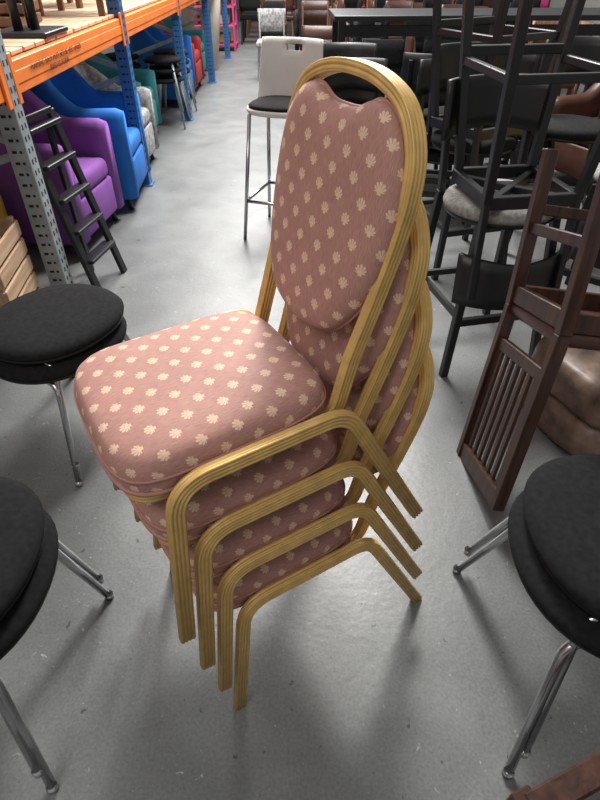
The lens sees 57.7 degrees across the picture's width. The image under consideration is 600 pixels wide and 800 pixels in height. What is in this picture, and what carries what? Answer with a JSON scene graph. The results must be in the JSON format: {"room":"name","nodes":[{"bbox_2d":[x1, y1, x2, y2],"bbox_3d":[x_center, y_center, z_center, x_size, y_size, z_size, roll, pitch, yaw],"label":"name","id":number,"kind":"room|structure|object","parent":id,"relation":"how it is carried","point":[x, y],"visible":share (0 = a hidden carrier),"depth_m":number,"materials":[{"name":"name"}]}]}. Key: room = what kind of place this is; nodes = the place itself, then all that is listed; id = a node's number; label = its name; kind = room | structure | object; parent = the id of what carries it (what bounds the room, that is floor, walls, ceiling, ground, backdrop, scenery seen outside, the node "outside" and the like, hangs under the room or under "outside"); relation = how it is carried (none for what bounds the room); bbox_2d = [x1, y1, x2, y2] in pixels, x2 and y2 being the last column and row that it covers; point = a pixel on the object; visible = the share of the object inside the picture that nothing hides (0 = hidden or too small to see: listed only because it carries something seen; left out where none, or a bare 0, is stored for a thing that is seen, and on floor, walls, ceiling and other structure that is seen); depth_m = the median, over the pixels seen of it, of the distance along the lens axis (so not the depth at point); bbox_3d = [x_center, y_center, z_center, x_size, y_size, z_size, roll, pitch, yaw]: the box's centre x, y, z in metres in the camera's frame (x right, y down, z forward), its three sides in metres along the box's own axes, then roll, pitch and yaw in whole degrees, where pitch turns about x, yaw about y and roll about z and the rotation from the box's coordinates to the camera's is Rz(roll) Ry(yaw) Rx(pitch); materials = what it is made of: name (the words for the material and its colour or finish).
{"room":"furniture warehouse","nodes":[
{"label":"furniture warehouse","id":0,"kind":"room"},
{"bbox_2d":[140,0,364,8],"bbox_3d":[0.000,-14.816,16.358,12.000,5.000,0.100,0,40,0],"label":"wall","id":1,"kind":"structure","parent":0,"point":[237,1],"depth_m":17.84,"materials":[{"name":"paint"}]},
{"bbox_2d":[0,9,599,799],"bbox_3d":[0.000,-4.518,7.947,12.000,0.100,26.000,0,40,0],"label":"floor","id":2,"kind":"structure","parent":0,"point":[357,689],"depth_m":1.62,"materials":[{"name":"concrete"}]},
{"bbox_2d":[0,195,9,254],"bbox_3d":[-2.050,-0.979,2.983,0.600,0.805,0.620,1,40,2],"label":"armchair","id":3,"kind":"object","parent":2,"relation":"on","point":[3,213],"visible":0.07,"depth_m":3.19,"materials":[{"name":"yellow fabric"}]},
{"bbox_2d":[0,216,39,306],"bbox_3d":[-1.600,-0.530,2.627,0.515,0.560,0.415,-4,40,-5],"label":"wooden crate","id":4,"kind":"object","parent":2,"relation":"on","point":[11,242],"visible":0.44,"depth_m":2.60,"materials":[{"name":"brown wood"}]},
{"bbox_2d":[0,509,113,794],"bbox_3d":[-0.857,0.437,1.251,0.561,0.830,0.573,0,40,0],"label":"stool","id":5,"kind":"object","parent":2,"relation":"on","point":[17,621],"visible":0.57,"depth_m":1.25,"materials":[{"name":"black fabric"}]},
{"bbox_2d":[0,476,103,778],"bbox_3d":[-0.877,0.377,1.221,0.561,0.830,0.573,0,40,0],"label":"stool","id":6,"kind":"object","parent":5,"relation":"on","point":[22,518],"visible":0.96,"depth_m":1.26,"materials":[{"name":"black fabric"}]},
{"bbox_2d":[0,90,124,244],"bbox_3d":[-1.680,-1.518,3.523,0.720,0.945,0.740,4,40,5],"label":"armchair","id":7,"kind":"object","parent":2,"relation":"on","point":[90,138],"visible":0.49,"depth_m":3.58,"materials":[{"name":"fabric"}]},
{"bbox_2d":[0,316,126,487],"bbox_3d":[-0.934,-0.080,2.177,0.537,0.442,0.573,17,43,20],"label":"stool","id":8,"kind":"object","parent":2,"relation":"on","point":[26,374],"visible":0.39,"depth_m":1.91,"materials":[{"name":"fabric"}]},
{"bbox_2d":[0,283,130,467],"bbox_3d":[-0.939,-0.149,2.158,0.537,0.442,0.573,17,43,20],"label":"stool","id":9,"kind":"object","parent":8,"relation":"on","point":[46,325],"visible":0.89,"depth_m":1.99,"materials":[{"name":"fabric"}]},
{"bbox_2d":[25,106,126,286],"bbox_3d":[-1.229,-1.060,2.992,0.245,0.938,0.370,6,40,8],"label":"step ladder","id":10,"kind":"object","parent":2,"relation":"on","point":[87,259],"visible":0.81,"depth_m":2.95,"materials":[{"name":"black metal"}]},
{"bbox_2d":[17,47,150,209],"bbox_3d":[-1.600,-2.026,4.088,0.720,1.005,0.740,-3,40,-3],"label":"armchair","id":11,"kind":"object","parent":2,"relation":"on","point":[67,92],"visible":0.38,"depth_m":4.04,"materials":[{"name":"fabric"}]},
{"bbox_2d":[0,0,231,285],"bbox_3d":[-2.130,-3.898,4.617,1.770,3.200,11.235,0,40,0],"label":"rack","id":12,"kind":"object","parent":2,"relation":"on","point":[19,73],"depth_m":2.95,"materials":[{"name":"metal"}]},
{"bbox_2d":[0,0,42,27],"bbox_3d":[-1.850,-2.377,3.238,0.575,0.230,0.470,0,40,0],"label":"wooden chair","id":13,"kind":"object","parent":12,"relation":"on","point":[5,21],"visible":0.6,"depth_m":3.13,"materials":[{"name":"brown wood"}]},
{"bbox_2d":[36,0,105,15],"bbox_3d":[-1.565,-3.105,3.596,0.471,0.906,0.460,0,40,0],"label":"wooden chair","id":14,"kind":"object","parent":12,"relation":"on","point":[60,4],"visible":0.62,"depth_m":3.69,"materials":[{"name":"brown wood"}]},
{"bbox_2d":[67,0,83,7],"bbox_3d":[-1.827,-3.544,4.124,0.471,0.906,0.460,13,41,15],"label":"wooden chair","id":15,"kind":"object","parent":12,"relation":"on","point":[79,4],"visible":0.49,"depth_m":4.18,"materials":[{"name":"brown wood"}]},
{"bbox_2d":[73,62,159,159],"bbox_3d":[-1.660,-2.435,4.737,0.660,0.805,0.660,0,40,0],"label":"patterned armchair","id":16,"kind":"object","parent":2,"relation":"on","point":[90,74],"visible":0.19,"depth_m":4.80,"materials":[{"name":"fabric"}]},
{"bbox_2d":[81,52,161,131],"bbox_3d":[-1.850,-3.010,5.429,0.720,0.805,0.740,0,40,0],"label":"armchair","id":17,"kind":"object","parent":2,"relation":"on","point":[146,78],"visible":0.23,"depth_m":5.53,"materials":[{"name":"fabric"}]},
{"bbox_2d":[104,52,140,68],"bbox_3d":[-1.950,-3.500,6.127,0.402,0.662,0.402,0,40,0],"label":"stools","id":18,"kind":"object","parent":2,"relation":"on","point":[112,56],"visible":0.15,"depth_m":5.90,"materials":[{"name":"black fabric"}]},
{"bbox_2d":[127,8,195,99],"bbox_3d":[-1.750,-4.268,6.789,0.720,1.005,0.740,0,40,0],"label":"armchair","id":19,"kind":"object","parent":2,"relation":"on","point":[149,36],"visible":0.2,"depth_m":6.67,"materials":[{"name":"fabric"}]},
{"bbox_2d":[143,55,190,129],"bbox_3d":[-1.460,-3.372,5.973,0.402,0.662,0.402,0,40,0],"label":"stools","id":20,"kind":"object","parent":2,"relation":"on","point":[165,72],"visible":0.82,"depth_m":5.79,"materials":[{"name":"black fabric"}]},
{"bbox_2d":[153,48,197,117],"bbox_3d":[-1.460,-3.692,6.358,0.402,0.662,0.402,0,40,0],"label":"stools","id":21,"kind":"object","parent":2,"relation":"on","point":[166,51],"visible":0.33,"depth_m":6.29,"materials":[{"name":"black metal"}]},
{"bbox_2d":[156,22,203,86],"bbox_3d":[-1.750,-4.702,7.468,0.720,0.805,0.740,0,40,0],"label":"armchair","id":22,"kind":"object","parent":2,"relation":"on","point":[196,41],"visible":0.23,"depth_m":7.56,"materials":[{"name":"fabric"}]},
{"bbox_2d":[159,17,207,75],"bbox_3d":[-1.800,-5.213,8.084,0.720,0.805,0.740,0,40,0],"label":"armchair","id":23,"kind":"object","parent":2,"relation":"on","point":[166,21],"visible":0.23,"depth_m":8.18,"materials":[{"name":"fabric"}]},
{"bbox_2d":[181,3,194,29],"bbox_3d":[-1.869,-6.246,8.773,0.473,1.547,0.296,-18,43,-20],"label":"roll","id":24,"kind":"object","parent":2,"relation":"on","point":[187,15],"visible":0.21,"depth_m":8.72,"materials":[{"name":"beige fabric"}]},
{"bbox_2d":[201,0,219,70],"bbox_3d":[-1.419,-6.055,8.543,0.473,1.547,0.296,-18,43,-20],"label":"roll","id":25,"kind":"object","parent":2,"relation":"on","point":[214,5],"visible":0.38,"depth_m":8.56,"materials":[{"name":"beige fabric"}]},
{"bbox_2d":[195,0,234,21],"bbox_3d":[-2.600,-11.433,14.163,1.550,2.600,0.650,0,40,0],"label":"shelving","id":26,"kind":"object","parent":2,"relation":"on","point":[230,12],"visible":0.13,"depth_m":14.64,"materials":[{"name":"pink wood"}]},
{"bbox_2d":[194,0,238,51],"bbox_3d":[-1.750,-7.728,10.091,1.035,2.100,0.535,0,40,0],"label":"metal shelving","id":27,"kind":"object","parent":2,"relation":"on","point":[234,43],"visible":0.39,"depth_m":10.40,"materials":[{"name":"metal"}]},
{"bbox_2d":[239,0,259,44],"bbox_3d":[-1.000,-7.804,11.155,0.440,0.862,0.505,0,40,0],"label":"upholstered chair","id":28,"kind":"object","parent":2,"relation":"on","point":[244,5],"visible":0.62,"depth_m":10.86,"materials":[{"name":"leather"}]},
{"bbox_2d":[243,11,264,39],"bbox_3d":[-1.032,-8.336,11.795,0.505,0.862,0.440,0,40,0],"label":"upholstered chair","id":29,"kind":"object","parent":2,"relation":"on","point":[244,12],"visible":0.21,"depth_m":11.70,"materials":[{"name":"leather"}]},
{"bbox_2d":[247,0,263,34],"bbox_3d":[-1.000,-8.826,12.386,0.440,0.862,0.505,0,40,0],"label":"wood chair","id":30,"kind":"object","parent":2,"relation":"on","point":[248,21],"visible":0.12,"depth_m":12.67,"materials":[{"name":"brown wood"}]},
{"bbox_2d":[256,8,285,80],"bbox_3d":[-0.420,-5.291,8.127,0.440,0.862,0.505,0,40,0],"label":"dining chair","id":31,"kind":"object","parent":2,"relation":"on","point":[269,19],"visible":0.66,"depth_m":8.10,"materials":[{"name":"grey fabric"}]},
{"bbox_2d":[261,1,286,38],"bbox_3d":[-0.450,-6.185,9.204,0.440,0.862,0.505,0,40,0],"label":"upholstered chair","id":32,"kind":"object","parent":2,"relation":"on","point":[264,4],"visible":0.39,"depth_m":9.10,"materials":[{"name":"leather"}]},
{"bbox_2d":[264,0,287,49],"bbox_3d":[-0.450,-6.951,10.128,0.440,0.862,0.505,0,40,0],"label":"dining chair","id":33,"kind":"object","parent":2,"relation":"on","point":[264,0],"visible":0.25,"depth_m":10.07,"materials":[{"name":"brown wood"}]},
{"bbox_2d":[244,36,322,239],"bbox_3d":[-0.111,-1.638,3.516,0.439,1.132,0.487,13,41,15],"label":"bar stool","id":34,"kind":"object","parent":2,"relation":"on","point":[281,68],"visible":0.7,"depth_m":3.39,"materials":[{"name":"plastic"}]},
{"bbox_2d":[286,0,293,44],"bbox_3d":[-0.340,-7.804,11.155,0.440,0.862,0.505,0,40,0],"label":"dining chair","id":35,"kind":"object","parent":2,"relation":"on","point":[289,2],"visible":0.36,"depth_m":10.98,"materials":[{"name":"brown wood"}]},
{"bbox_2d":[295,23,300,50],"bbox_3d":[0.188,-4.222,6.840,0.505,0.862,0.440,0,40,0],"label":"upholstered chair","id":36,"kind":"object","parent":2,"relation":"on","point":[297,46],"visible":0.16,"depth_m":6.52,"materials":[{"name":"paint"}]},
{"bbox_2d":[295,9,300,50],"bbox_3d":[0.188,-4.307,6.770,0.505,0.862,0.440,0,40,0],"label":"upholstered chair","id":37,"kind":"object","parent":36,"relation":"on","point":[297,16],"visible":0.21,"depth_m":6.43,"materials":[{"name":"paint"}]},
{"bbox_2d":[170,346,434,710],"bbox_3d":[-0.029,0.225,1.423,0.653,0.952,0.498,-21,44,-23],"label":"banquet chair","id":38,"kind":"object","parent":2,"relation":"on","point":[285,572],"visible":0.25,"depth_m":1.27,"materials":[{"name":"gold metal"}]},
{"bbox_2d":[192,520,352,609],"bbox_3d":[-0.119,0.291,1.408,0.443,0.094,0.400,-21,44,-23],"label":"seat cushion","id":39,"kind":"object","parent":38,"relation":"on","point":[288,565],"depth_m":1.27,"materials":[{"name":"pink fabric"}]},
{"bbox_2d":[153,280,432,691],"bbox_3d":[-0.055,0.114,1.311,0.668,0.959,0.498,-21,44,-23],"label":"banquet chair","id":40,"kind":"object","parent":38,"relation":"on","point":[252,545],"visible":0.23,"depth_m":1.17,"materials":[{"name":"gold metal"}]},
{"bbox_2d":[158,479,344,579],"bbox_3d":[-0.147,0.184,1.297,0.443,0.094,0.400,-21,44,-23],"label":"seat cushion","id":41,"kind":"object","parent":40,"relation":"on","point":[249,540],"depth_m":1.16,"materials":[{"name":"pink fabric"}]},
{"bbox_2d":[129,200,429,669],"bbox_3d":[-0.081,0.006,1.201,0.682,0.971,0.498,-22,44,-22],"label":"banquet chair","id":42,"kind":"object","parent":40,"relation":"on","point":[235,500],"visible":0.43,"depth_m":1.06,"materials":[{"name":"gold metal"}]},
{"bbox_2d":[129,430,336,541],"bbox_3d":[-0.175,0.076,1.187,0.443,0.094,0.400,-22,44,-22],"label":"seat cushion","id":43,"kind":"object","parent":42,"relation":"on","point":[232,494],"depth_m":1.05,"materials":[{"name":"pink fabric"}]},
{"bbox_2d":[73,57,427,643],"bbox_3d":[-0.107,-0.103,1.091,0.696,0.983,0.498,-22,45,-22],"label":"banquet chair","id":44,"kind":"object","parent":42,"relation":"on","point":[170,413],"visible":1,"depth_m":0.97,"materials":[{"name":"pink fabric"}]},
{"bbox_2d":[73,312,325,496],"bbox_3d":[-0.203,-0.030,1.076,0.443,0.094,0.400,-22,45,-22],"label":"seat cushion","id":45,"kind":"object","parent":44,"relation":"on","point":[157,409],"depth_m":0.99,"materials":[{"name":"pink fabric"}]},
{"bbox_2d":[271,78,404,330],"bbox_3d":[0.040,-0.339,1.008,0.133,0.409,0.374,-22,45,-22],"label":"cushion","id":46,"kind":"object","parent":44,"relation":"on","point":[338,223],"depth_m":0.94,"materials":[{"name":"pink fabric"}]},
{"bbox_2d":[286,237,409,386],"bbox_3d":[0.070,-0.230,1.122,0.133,0.409,0.374,-22,44,-22],"label":"cushion","id":47,"kind":"object","parent":42,"relation":"on","point":[324,350],"depth_m":1.06,"materials":[{"name":"pink fabric"}]},
{"bbox_2d":[323,313,414,434],"bbox_3d":[0.101,-0.122,1.235,0.133,0.409,0.374,-21,44,-23],"label":"cushion","id":48,"kind":"object","parent":40,"relation":"on","point":[397,386],"depth_m":1.14,"materials":[{"name":"pink fabric"}]},
{"bbox_2d":[331,376,417,473],"bbox_3d":[0.131,-0.013,1.349,0.133,0.409,0.374,-21,44,-23],"label":"cushion","id":49,"kind":"object","parent":38,"relation":"on","point":[405,428],"depth_m":1.23,"materials":[{"name":"pink fabric"}]},
{"bbox_2d":[301,10,329,25],"bbox_3d":[0.220,-5.112,7.912,0.440,0.862,0.505,0,40,0],"label":"dining chair","id":50,"kind":"object","parent":2,"relation":"on","point":[308,17],"visible":0.27,"depth_m":7.86,"materials":[{"name":"brown leather"}]},
{"bbox_2d":[301,0,329,25],"bbox_3d":[0.220,-5.196,7.841,0.440,0.862,0.505,0,40,0],"label":"dining chair","id":51,"kind":"object","parent":50,"relation":"on","point":[311,5],"visible":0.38,"depth_m":7.78,"materials":[{"name":"brown leather"}]},
{"bbox_2d":[345,0,357,7],"bbox_3d":[0.880,-7.242,10.478,0.440,0.862,0.505,0,40,0],"label":"upholstered chair","id":52,"kind":"object","parent":2,"relation":"on","point":[352,2],"visible":0.02,"depth_m":10.08,"materials":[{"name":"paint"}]},
{"bbox_2d":[334,89,384,104],"bbox_3d":[0.397,-1.829,3.959,0.494,0.864,0.522,-6,40,-8],"label":"dining chair","id":53,"kind":"object","parent":2,"relation":"on","point":[355,96],"visible":0.09,"depth_m":3.94,"materials":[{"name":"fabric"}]},
{"bbox_2d":[323,57,387,98],"bbox_3d":[0.397,-1.893,3.880,0.494,0.864,0.522,-6,40,-8],"label":"dining chair","id":54,"kind":"object","parent":53,"relation":"on","point":[340,81],"visible":0.09,"depth_m":3.85,"materials":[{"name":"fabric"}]},
{"bbox_2d":[348,21,374,37],"bbox_3d":[0.820,-5.070,7.862,0.440,0.862,0.505,0,40,0],"label":"upholstered chair","id":55,"kind":"object","parent":2,"relation":"on","point":[349,22],"visible":0.03,"depth_m":7.47,"materials":[{"name":"leather"}]},
{"bbox_2d":[374,3,384,37],"bbox_3d":[1.420,-5.980,8.958,0.440,0.862,0.505,0,40,0],"label":"upholstered chair","id":56,"kind":"object","parent":2,"relation":"on","point":[379,5],"visible":0.12,"depth_m":8.87,"materials":[{"name":"leather"}]},
{"bbox_2d":[374,0,392,24],"bbox_3d":[1.420,-6.065,8.888,0.440,0.862,0.505,0,40,0],"label":"upholstered chair","id":57,"kind":"object","parent":56,"relation":"on","point":[376,1],"visible":0.05,"depth_m":8.84,"materials":[{"name":"paint"}]},
{"bbox_2d":[363,39,404,75],"bbox_3d":[0.820,-3.333,5.769,0.440,0.862,0.505,0,40,0],"label":"upholstered chair","id":58,"kind":"object","parent":2,"relation":"on","point":[392,50],"visible":0.23,"depth_m":5.37,"materials":[{"name":"leather"}]},
{"bbox_2d":[389,21,402,24],"bbox_3d":[1.420,-5.112,7.912,0.440,0.862,0.505,0,40,0],"label":"dining chair","id":59,"kind":"object","parent":2,"relation":"on","point":[400,22],"visible":0.02,"depth_m":7.91,"materials":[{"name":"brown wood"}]},
{"bbox_2d":[385,0,413,38],"bbox_3d":[1.420,-5.196,7.841,0.440,0.862,0.505,0,40,0],"label":"dining chair","id":60,"kind":"object","parent":59,"relation":"on","point":[395,3],"visible":0.16,"depth_m":7.76,"materials":[{"name":"brown wood"}]},
{"bbox_2d":[404,37,415,52],"bbox_3d":[1.448,-3.788,6.317,0.505,0.862,0.440,0,40,0],"label":"dining chair","id":61,"kind":"object","parent":2,"relation":"on","point":[410,41],"visible":0.13,"depth_m":6.01,"materials":[{"name":"brown leather"}]},
{"bbox_2d":[402,24,431,52],"bbox_3d":[1.420,-4.202,6.815,0.440,0.862,0.505,0,40,0],"label":"upholstered chair","id":62,"kind":"object","parent":2,"relation":"on","point":[419,45],"visible":0.06,"depth_m":6.48,"materials":[{"name":"leather"}]},
{"bbox_2d":[399,21,431,76],"bbox_3d":[1.420,-4.286,6.745,0.440,0.862,0.505,0,40,0],"label":"upholstered chair","id":63,"kind":"object","parent":62,"relation":"on","point":[405,22],"visible":0.07,"depth_m":6.35,"materials":[{"name":"leather"}]},
{"bbox_2d":[400,68,449,187],"bbox_3d":[1.000,-2.257,4.475,0.494,0.864,0.522,0,40,0],"label":"dining chair","id":64,"kind":"object","parent":2,"relation":"on","point":[412,87],"visible":0.05,"depth_m":4.13,"materials":[{"name":"wood"}]},
{"bbox_2d":[401,52,451,176],"bbox_3d":[1.000,-2.321,4.396,0.494,0.864,0.522,0,40,0],"label":"dining chair","id":65,"kind":"object","parent":64,"relation":"on","point":[410,63],"visible":0.18,"depth_m":4.03,"materials":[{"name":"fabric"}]},
{"bbox_2d":[415,77,465,223],"bbox_3d":[1.023,-1.797,3.921,0.494,0.864,0.522,8,40,9],"label":"dining chair","id":66,"kind":"object","parent":2,"relation":"on","point":[433,157],"visible":0.13,"depth_m":3.89,"materials":[{"name":"wood"}]},
{"bbox_2d":[416,59,470,184],"bbox_3d":[1.023,-1.861,3.842,0.494,0.864,0.522,8,40,9],"label":"dining chair","id":67,"kind":"object","parent":66,"relation":"on","point":[423,81],"visible":0.09,"depth_m":3.80,"materials":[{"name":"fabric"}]},
{"bbox_2d":[423,39,460,53],"bbox_3d":[1.420,-3.333,5.769,0.440,0.862,0.505,0,40,0],"label":"upholstered chair","id":68,"kind":"object","parent":2,"relation":"on","point":[426,44],"visible":0.07,"depth_m":5.34,"materials":[{"name":"leather"}]},
{"bbox_2d":[423,36,460,53],"bbox_3d":[1.420,-3.417,5.699,0.440,0.862,0.505,0,40,0],"label":"upholstered chair","id":69,"kind":"object","parent":68,"relation":"on","point":[445,38],"visible":0.02,"depth_m":5.31,"materials":[{"name":"leather"}]},
{"bbox_2d":[328,8,599,92],"bbox_3d":[1.620,-2.975,5.133,2.700,1.120,0.700,-1,40,-2],"label":"bar table","id":70,"kind":"object","parent":2,"relation":"on","point":[340,30],"visible":0.24,"depth_m":4.59,"materials":[{"name":"paint"}]},
{"bbox_2d":[422,42,518,279],"bbox_3d":[0.976,-1.366,3.174,0.494,1.153,0.523,-10,41,-11],"label":"bar stool","id":71,"kind":"object","parent":2,"relation":"on","point":[450,52],"visible":0.33,"depth_m":3.03,"materials":[{"name":"fabric"}]},
{"bbox_2d":[430,0,572,218],"bbox_3d":[0.987,-1.635,2.915,0.494,1.153,0.523,-20,44,-23],"label":"bar stool","id":72,"kind":"object","parent":71,"relation":"on","point":[497,21],"visible":0.42,"depth_m":2.79,"materials":[{"name":"paint"}]},
{"bbox_2d":[482,0,493,7],"bbox_3d":[3.280,-6.415,9.481,0.440,0.862,0.505,0,40,0],"label":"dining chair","id":73,"kind":"object","parent":2,"relation":"on","point":[484,1],"visible":0.02,"depth_m":9.41,"materials":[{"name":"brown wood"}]},
{"bbox_2d":[426,73,560,376],"bbox_3d":[0.847,-0.740,2.420,0.494,1.153,0.523,-8,40,-9],"label":"bar stool","id":74,"kind":"object","parent":2,"relation":"on","point":[485,92],"visible":0.45,"depth_m":2.30,"materials":[{"name":"grey fabric"}]},
{"bbox_2d":[451,0,599,309],"bbox_3d":[0.872,-0.992,2.147,0.494,1.153,0.523,-5,40,-6],"label":"bar stool","id":75,"kind":"object","parent":74,"relation":"on","point":[479,283],"visible":0.88,"depth_m":2.13,"materials":[{"name":"paint"}]},
{"bbox_2d":[485,140,547,182],"bbox_3d":[1.593,-1.923,4.074,0.494,0.864,0.522,-20,44,-23],"label":"dining chair","id":76,"kind":"object","parent":2,"relation":"on","point":[545,145],"visible":0.09,"depth_m":4.00,"materials":[{"name":"wood"}]},
{"bbox_2d":[483,54,554,165],"bbox_3d":[1.593,-1.988,3.994,0.494,0.864,0.522,-20,44,-23],"label":"dining chair","id":77,"kind":"object","parent":76,"relation":"on","point":[529,63],"visible":0.02,"depth_m":3.95,"materials":[{"name":"fabric"}]},
{"bbox_2d":[452,490,599,779],"bbox_3d":[0.782,0.406,1.288,0.581,0.830,0.608,0,40,0],"label":"chair","id":78,"kind":"object","parent":2,"relation":"on","point":[567,617],"visible":0.59,"depth_m":1.25,"materials":[{"name":"black fabric"}]},
{"bbox_2d":[464,454,599,758],"bbox_3d":[0.812,0.340,1.265,0.581,0.830,0.608,0,40,0],"label":"chair","id":79,"kind":"object","parent":78,"relation":"on","point":[561,497],"visible":0.94,"depth_m":1.29,"materials":[{"name":"black fabric"}]},
{"bbox_2d":[456,148,599,511],"bbox_3d":[0.937,-0.220,1.796,0.622,1.177,0.670,-2,40,-3],"label":"wooden chair","id":80,"kind":"object","parent":2,"relation":"on","point":[569,317],"visible":1,"depth_m":1.79,"materials":[{"name":"brown wood"}]},
{"bbox_2d":[540,0,550,7],"bbox_3d":[4.940,-7.846,11.205,0.440,0.862,0.505,0,40,0],"label":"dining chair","id":81,"kind":"object","parent":2,"relation":"on","point":[544,3],"visible":0.05,"depth_m":11.22,"materials":[{"name":"pink fabric"}]},
{"bbox_2d":[528,40,575,94],"bbox_3d":[2.620,-3.374,5.819,0.440,0.862,0.505,0,40,0],"label":"wood chair","id":82,"kind":"object","parent":2,"relation":"on","point":[563,86],"visible":0.05,"depth_m":5.62,"materials":[{"name":"brown wood"}]},
{"bbox_2d":[530,21,571,94],"bbox_3d":[2.620,-3.459,5.749,0.440,0.862,0.505,0,40,0],"label":"wood chair","id":83,"kind":"object","parent":82,"relation":"on","point":[533,22],"visible":0.04,"depth_m":5.66,"materials":[{"name":"brown wood"}]},
{"bbox_2d":[506,751,599,799],"bbox_3d":[0.656,0.729,0.802,0.460,0.956,0.471,-14,42,-17],"label":"slat chair","id":84,"kind":"object","parent":2,"relation":"on","point":[581,780],"visible":1,"depth_m":0.93,"materials":[{"name":"brown wood"}]},
{"bbox_2d":[509,36,599,242],"bbox_3d":[1.624,-1.526,3.366,0.494,1.153,0.523,10,41,11],"label":"bar stool","id":85,"kind":"object","parent":2,"relation":"on","point":[562,128],"visible":0.45,"depth_m":3.19,"materials":[{"name":"fabric"}]},
{"bbox_2d":[520,336,599,454],"bbox_3d":[1.241,-0.049,2.220,0.510,0.347,0.513,-12,41,-14],"label":"cushions","id":86,"kind":"object","parent":2,"relation":"on","point":[570,416],"visible":0.58,"depth_m":2.09,"materials":[{"name":"brown leather"}]},
{"bbox_2d":[539,83,599,182],"bbox_3d":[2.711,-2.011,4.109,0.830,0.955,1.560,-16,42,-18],"label":"armchair","id":87,"kind":"object","parent":2,"relation":"on","point":[571,159],"visible":0.34,"depth_m":4.46,"materials":[{"name":"brown leather"}]},
{"bbox_2d":[558,21,594,95],"bbox_3d":[3.252,-4.222,6.840,0.505,0.862,0.440,0,40,0],"label":"wood chair","id":88,"kind":"object","parent":2,"relation":"on","point":[581,22],"visible":0.06,"depth_m":6.70,"materials":[{"name":"brown wood"}]},
{"bbox_2d":[563,163,599,285],"bbox_3d":[1.629,-0.930,2.648,0.494,1.153,0.523,28,47,30],"label":"bar stool","id":89,"kind":"object","parent":2,"relation":"on","point":[594,280],"visible":0.26,"depth_m":2.65,"materials":[{"name":"grey fabric"}]},
{"bbox_2d":[568,220,599,268],"bbox_3d":[1.615,-1.196,2.394,0.494,1.153,0.523,13,41,15],"label":"bar stool","id":90,"kind":"object","parent":89,"relation":"on","point":[573,252],"visible":0.17,"depth_m":2.61,"materials":[{"name":"paint"}]},
{"bbox_3d":[0.913,-4.657,7.364,0.505,0.862,0.440,0,40,0],"label":"upholstered chair","id":91,"kind":"object","parent":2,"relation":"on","visible":0},
{"bbox_2d":[351,5,390,41],"bbox_3d":[0.912,-4.741,7.293,0.505,0.862,0.440,0,40,0],"label":"upholstered chair","id":92,"kind":"object","parent":91,"relation":"on","point":[385,6],"visible":0.16,"depth_m":7.17,"materials":[{"name":"leather"}]},
{"bbox_3d":[0.220,-3.333,5.769,0.440,0.862,0.505,0,40,0],"label":"dining chair","id":93,"kind":"object","parent":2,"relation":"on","visible":0},
{"bbox_2d":[301,25,331,48],"bbox_3d":[0.220,-3.417,5.699,0.440,0.862,0.505,0,40,0],"label":"dining chair","id":94,"kind":"object","parent":93,"relation":"on","point":[318,32],"visible":0.11,"depth_m":5.27,"materials":[{"name":"brown leather"}]},
{"bbox_3d":[3.280,-5.505,8.385,0.440,0.862,0.505,0,40,0],"label":"upholstered chair","id":95,"kind":"object","parent":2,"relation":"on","visible":0},
{"bbox_2d":[511,0,540,21],"bbox_3d":[3.280,-5.589,8.315,0.440,0.862,0.505,0,40,0],"label":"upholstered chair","id":96,"kind":"object","parent":95,"relation":"on","point":[515,3],"visible":0.11,"depth_m":7.89,"materials":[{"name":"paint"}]},
{"bbox_3d":[2.080,-5.546,8.435,0.440,0.862,0.505,0,40,0],"label":"upholstered chair","id":97,"kind":"object","parent":2,"relation":"on","visible":0},
{"bbox_2d":[423,0,449,7],"bbox_3d":[2.080,-5.631,8.365,0.440,0.862,0.505,0,40,0],"label":"upholstered chair","id":98,"kind":"object","parent":97,"relation":"on","point":[426,3],"visible":0.03,"depth_m":8.29,"materials":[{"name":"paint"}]},
{"bbox_3d":[1.697,-2.321,4.553,0.494,0.864,0.522,6,40,8],"label":"dining chair","id":99,"kind":"object","parent":2,"relation":"on","visible":0},
{"bbox_2d":[525,54,542,163],"bbox_3d":[1.697,-2.385,4.473,0.494,0.864,0.522,6,40,8],"label":"dining chair","id":100,"kind":"object","parent":99,"relation":"on","point":[540,55],"visible":0.02,"depth_m":4.05,"materials":[{"name":"wood"}]},
{"bbox_3d":[2.620,-5.939,8.908,0.440,0.862,0.505,0,40,0],"label":"upholstered chair","id":101,"kind":"object","parent":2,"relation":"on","visible":0},
{"bbox_2d":[456,0,482,5],"bbox_3d":[2.620,-6.024,8.838,0.440,0.862,0.505,0,40,0],"label":"upholstered chair","id":102,"kind":"object","parent":101,"relation":"on","point":[477,2],"visible":0.05,"depth_m":8.43,"materials":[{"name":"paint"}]},
{"bbox_3d":[0.380,-2.340,4.575,0.494,0.864,0.522,0,40,0],"label":"dining chair","id":103,"kind":"object","parent":2,"relation":"on","visible":0},
{"bbox_2d":[323,42,377,57],"bbox_3d":[0.380,-2.404,4.496,0.494,0.864,0.522,0,40,0],"label":"dining chair","id":104,"kind":"object","parent":103,"relation":"on","point":[332,49],"visible":0.12,"depth_m":4.41,"materials":[{"name":"leather"}]},
{"bbox_3d":[2.080,-4.677,7.389,0.440,0.862,0.505,0,40,0],"label":"dining chair","id":105,"kind":"object","parent":2,"relation":"on","visible":0},
{"bbox_2d":[442,4,462,7],"bbox_3d":[2.080,-4.762,7.318,0.440,0.862,0.505,0,40,0],"label":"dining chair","id":106,"kind":"object","parent":105,"relation":"on","point":[443,5],"visible":0.07,"depth_m":7.22,"materials":[{"name":"brown leather"}]},
{"bbox_2d":[549,0,599,36],"bbox_3d":[6.050,-6.480,6.318,0.100,5.000,26.000,0,40,0],"label":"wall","id":107,"kind":"structure","parent":0,"point":[553,3],"depth_m":11.41,"materials":[{"name":"paint"}]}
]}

